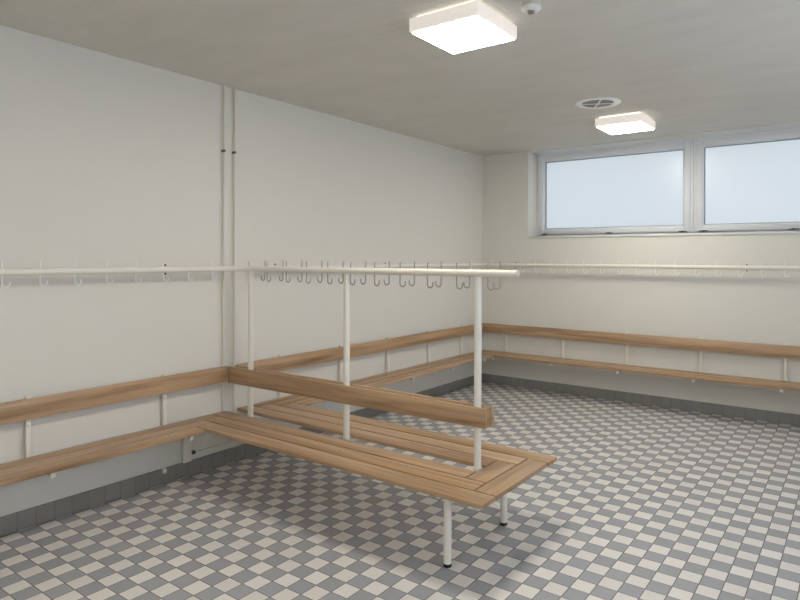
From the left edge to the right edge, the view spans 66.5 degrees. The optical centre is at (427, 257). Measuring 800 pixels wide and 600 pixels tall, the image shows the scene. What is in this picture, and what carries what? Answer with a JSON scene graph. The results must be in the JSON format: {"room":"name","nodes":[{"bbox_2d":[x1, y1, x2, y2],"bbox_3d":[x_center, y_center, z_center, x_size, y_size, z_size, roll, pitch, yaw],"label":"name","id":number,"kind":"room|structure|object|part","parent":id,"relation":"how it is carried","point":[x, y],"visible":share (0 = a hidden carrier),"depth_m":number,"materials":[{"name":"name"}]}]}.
{"room":"changing room","nodes":[
{"label":"changing room","id":0,"kind":"room"},
{"bbox_2d":[0,25,481,516],"bbox_3d":[-1.780,0.131,4.605,0.300,2.893,8.900,0,0,36],"label":"wall","id":1,"kind":"structure","parent":0,"point":[118,161],"depth_m":4.36,"materials":[{"name":"white paint"}]},
{"bbox_2d":[0,260,178,287],"bbox_3d":[-2.808,0.089,2.801,0.120,0.152,3.568,0,0,36],"label":"rail","id":2,"kind":"object","parent":1,"relation":"attached to","point":[106,270],"visible":1,"depth_m":3.70,"materials":[{"name":"beige metal"}]},
{"bbox_2d":[0,366,226,486],"bbox_3d":[-2.600,1.149,2.891,0.362,0.692,4.060,0,0,36],"label":"bench","id":3,"kind":"object","parent":1,"relation":"attached to","point":[29,408],"visible":0.98,"depth_m":3.77,"materials":[{"name":"brown wood"}]},
{"bbox_3d":[-2.707,0.874,2.968,0.022,0.118,4.060,0,0,36],"label":"backrest","id":4,"kind":"part","parent":3,"relation":"part of","materials":[{"name":"brown wood"}]},
{"bbox_3d":[-1.735,1.338,4.383,0.018,0.264,0.065,0,0,36],"label":"plate","id":5,"kind":"part","parent":3,"relation":"part of","materials":[{"name":"beige metal"}]},
{"bbox_2d":[192,440,235,454],"bbox_3d":[-1.528,1.419,4.686,0.022,0.028,0.641,0,0,36],"label":"conduit","id":6,"kind":"object","parent":1,"relation":"attached to","point":[193,451],"visible":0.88,"depth_m":4.55,"materials":[{"name":"beige"}]},
{"bbox_2d":[221,84,226,410],"bbox_3d":[-1.554,-0.064,4.626,0.042,2.500,0.032,0,0,36],"label":"pipe","id":7,"kind":"object","parent":1,"relation":"attached to","point":[223,85],"visible":0.93,"depth_m":4.62,"materials":[{"name":"beige metal"}]},
{"bbox_2d":[232,87,236,411],"bbox_3d":[-1.498,-0.063,4.704,0.042,2.500,0.032,0,0,36],"label":"pipe","id":8,"kind":"object","parent":1,"relation":"attached to","point":[234,88],"visible":1,"depth_m":4.70,"materials":[{"name":"beige metal"}]},
{"bbox_2d":[0,373,481,535],"bbox_3d":[-1.690,1.525,4.470,0.010,0.107,8.190,0,0,36],"label":"baseboard","id":9,"kind":"structure","parent":1,"relation":"attached to","point":[36,515],"depth_m":4.11,"materials":[{"name":"tile"}]},
{"bbox_2d":[237,323,495,406],"bbox_3d":[-0.274,1.014,6.150,0.362,0.407,3.744,0,0,36],"label":"bench","id":10,"kind":"object","parent":1,"relation":"attached to","point":[280,363],"visible":0.81,"depth_m":5.92,"materials":[{"name":"brown wood"}]},
{"bbox_3d":[-0.386,0.882,6.220,0.022,0.118,3.728,0,0,36],"label":"backrest","id":11,"kind":"part","parent":10,"relation":"part of","materials":[{"name":"brown wood"}]},
{"bbox_2d":[265,260,484,278],"bbox_3d":[-0.369,0.098,6.219,0.120,0.152,3.565,0,0,36],"label":"rail","id":12,"kind":"object","parent":1,"relation":"attached to","point":[479,264],"visible":0.41,"depth_m":6.14,"materials":[{"name":"beige metal"}]},
{"bbox_2d":[0,382,799,599],"bbox_3d":[0.372,1.685,3.066,5.600,0.200,8.900,0,0,36],"label":"floor","id":13,"kind":"structure","parent":0,"point":[637,501],"depth_m":3.58,"materials":[{"name":"tile"}]},
{"bbox_2d":[179,260,556,567],"bbox_3d":[-0.514,0.800,3.918,2.478,1.564,0.915,0,0,36],"label":"bench","id":14,"kind":"object","parent":13,"relation":"on","point":[498,469],"visible":1,"depth_m":3.71,"materials":[{"name":"brown wood"}]},
{"bbox_3d":[-1.315,0.641,4.518,0.041,1.084,0.041,0,0,36],"label":"post","id":15,"kind":"part","parent":14,"relation":"part of","materials":[{"name":"beige metal"}]},
{"bbox_3d":[-0.528,0.644,3.956,0.041,1.084,0.041,0,0,36],"label":"post","id":16,"kind":"part","parent":14,"relation":"part of","materials":[{"name":"beige metal"}]},
{"bbox_3d":[-0.634,0.083,3.751,2.398,0.045,0.500,0,0,36],"label":"coat rail","id":17,"kind":"part","parent":14,"relation":"part of","materials":[{"name":"beige metal"}]},
{"bbox_3d":[-0.597,0.885,3.968,2.246,0.130,0.018,0,0,36],"label":"backrest","id":18,"kind":"part","parent":14,"relation":"part of","materials":[{"name":"brown wood"}]},
{"bbox_3d":[-0.554,0.884,4.025,2.250,0.128,0.035,0,0,36],"label":"backrest","id":19,"kind":"part","parent":14,"relation":"part of","materials":[{"name":"brown wood"}]},
{"bbox_3d":[0.101,1.393,3.127,0.041,0.359,0.041,0,0,36],"label":"leg","id":20,"kind":"part","parent":14,"relation":"part of","materials":[{"name":"beige metal"}]},
{"bbox_3d":[0.277,0.647,3.382,0.041,1.084,0.041,0,0,36],"label":"post","id":21,"kind":"part","parent":14,"relation":"part of","materials":[{"name":"beige metal"}]},
{"bbox_3d":[0.452,1.394,3.618,0.041,0.359,0.041,0,0,36],"label":"leg","id":22,"kind":"part","parent":14,"relation":"part of","materials":[{"name":"beige metal"}]},
{"bbox_2d":[0,0,799,155],"bbox_3d":[0.383,-1.408,3.066,5.600,0.200,8.900,0,0,36],"label":"ceiling","id":23,"kind":"structure","parent":0,"point":[689,66],"depth_m":4.01,"materials":[{"name":"paint"}]},
{"bbox_2d":[409,0,516,53],"bbox_3d":[0.198,-1.260,3.341,0.430,0.094,0.430,0,0,36],"label":"ceiling lamp","id":24,"kind":"object","parent":23,"relation":"attached to","point":[471,25],"visible":1,"depth_m":3.25,"materials":[{"name":"white plastic"}]},
{"bbox_3d":[0.198,-1.299,3.341,0.370,0.016,0.370,0,0,36],"label":"plate","id":25,"kind":"part","parent":24,"relation":"part of","materials":[{"name":"white"}]},
{"bbox_2d":[413,16,513,53],"bbox_3d":[0.198,-1.216,3.341,0.406,0.005,0.406,0,0,36],"label":"diffuser","id":26,"kind":"object","parent":24,"relation":"attached to","point":[455,34],"depth_m":3.29,"materials":[{"name":"white plastic"}]},
{"bbox_2d":[521,0,540,14],"bbox_3d":[0.503,-1.247,2.967,0.104,0.120,0.104,0,0,36],"label":"smoke detector","id":27,"kind":"object","parent":23,"relation":"attached to","point":[530,7],"visible":1,"depth_m":2.94,"materials":[{"name":"grey plastic"}]},
{"bbox_2d":[575,97,620,108],"bbox_3d":[1.426,-1.295,5.112,0.372,0.016,0.372,0,0,36],"label":"ceiling vent","id":28,"kind":"object","parent":23,"relation":"in","point":[595,102],"visible":1,"depth_m":5.08,"materials":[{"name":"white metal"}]},
{"bbox_2d":[595,112,655,134],"bbox_3d":[1.845,-1.254,5.683,0.430,0.094,0.430,0,0,36],"label":"ceiling lamp","id":29,"kind":"object","parent":23,"relation":"attached to","point":[637,121],"visible":1,"depth_m":5.57,"materials":[{"name":"white plastic"}]},
{"bbox_3d":[1.845,-1.294,5.683,0.370,0.016,0.370,0,0,36],"label":"plate","id":30,"kind":"part","parent":29,"relation":"part of","materials":[{"name":"white"}]},
{"bbox_2d":[597,121,653,134],"bbox_3d":[1.845,-1.210,5.683,0.406,0.005,0.406,0,0,36],"label":"diffuser","id":31,"kind":"object","parent":29,"relation":"attached to","point":[612,127],"depth_m":5.61,"materials":[{"name":"white plastic"}]},
{"bbox_2d":[482,151,799,414],"bbox_3d":[2.846,0.147,6.525,5.000,2.893,0.400,0,0,36],"label":"wall","id":32,"kind":"structure","parent":0,"point":[751,307],"depth_m":6.69,"materials":[{"name":"white paint"}]},
{"bbox_2d":[537,139,693,235],"bbox_3d":[2.131,-0.773,7.123,1.836,1.028,0.100,0,0,36],"label":"window","id":33,"kind":"structure","parent":32,"relation":"in","point":[643,188],"depth_m":7.08,"materials":[{"name":"white glass"}]},
{"bbox_3d":[2.145,-0.773,7.142,1.651,0.852,0.005,0,0,36],"label":"frosted pane","id":34,"kind":"part","parent":33,"relation":"part of","materials":[{"name":"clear glass"}]},
{"bbox_2d":[482,373,799,425],"bbox_3d":[2.722,1.540,6.358,5.000,0.107,0.010,0,0,36],"label":"baseboard","id":35,"kind":"structure","parent":32,"relation":"attached to","point":[704,407],"depth_m":6.56,"materials":[{"name":"tile"}]},
{"bbox_2d":[483,323,799,392],"bbox_3d":[2.617,1.025,6.219,4.913,0.407,0.362,0,0,36],"label":"bench","id":36,"kind":"object","parent":32,"relation":"attached to","point":[784,351],"visible":0.98,"depth_m":6.43,"materials":[{"name":"brown wood"}]},
{"bbox_3d":[2.694,0.892,6.327,4.913,0.118,0.022,0,0,36],"label":"backrest","id":37,"kind":"part","parent":36,"relation":"part of","materials":[{"name":"brown wood"}]},
{"bbox_2d":[484,260,799,277],"bbox_3d":[2.681,0.108,6.324,4.795,0.152,0.120,0,0,36],"label":"rail","id":38,"kind":"object","parent":32,"relation":"attached to","point":[515,265],"visible":0.94,"depth_m":6.45,"materials":[{"name":"beige metal"}]},
{"bbox_2d":[527,231,799,237],"bbox_3d":[2.800,-0.245,6.458,3.712,0.022,0.264,0,0,36],"label":"trim","id":39,"kind":"structure","parent":32,"relation":"attached to","point":[784,232],"depth_m":6.44,"materials":[{"name":"white"}]},
{"bbox_2d":[529,122,799,154],"bbox_3d":[2.809,-1.293,6.466,3.704,0.012,0.246,0,0,36],"label":"trim","id":40,"kind":"structure","parent":32,"relation":"attached to","point":[793,124],"depth_m":6.56,"materials":[{"name":"white paint"}]},
{"bbox_2d":[693,128,799,232],"bbox_3d":[3.638,-0.768,6.048,1.862,1.028,0.100,0,0,36],"label":"window","id":41,"kind":"structure","parent":32,"relation":"in","point":[741,184],"depth_m":6.29,"materials":[{"name":"white plastic"}]}
]}

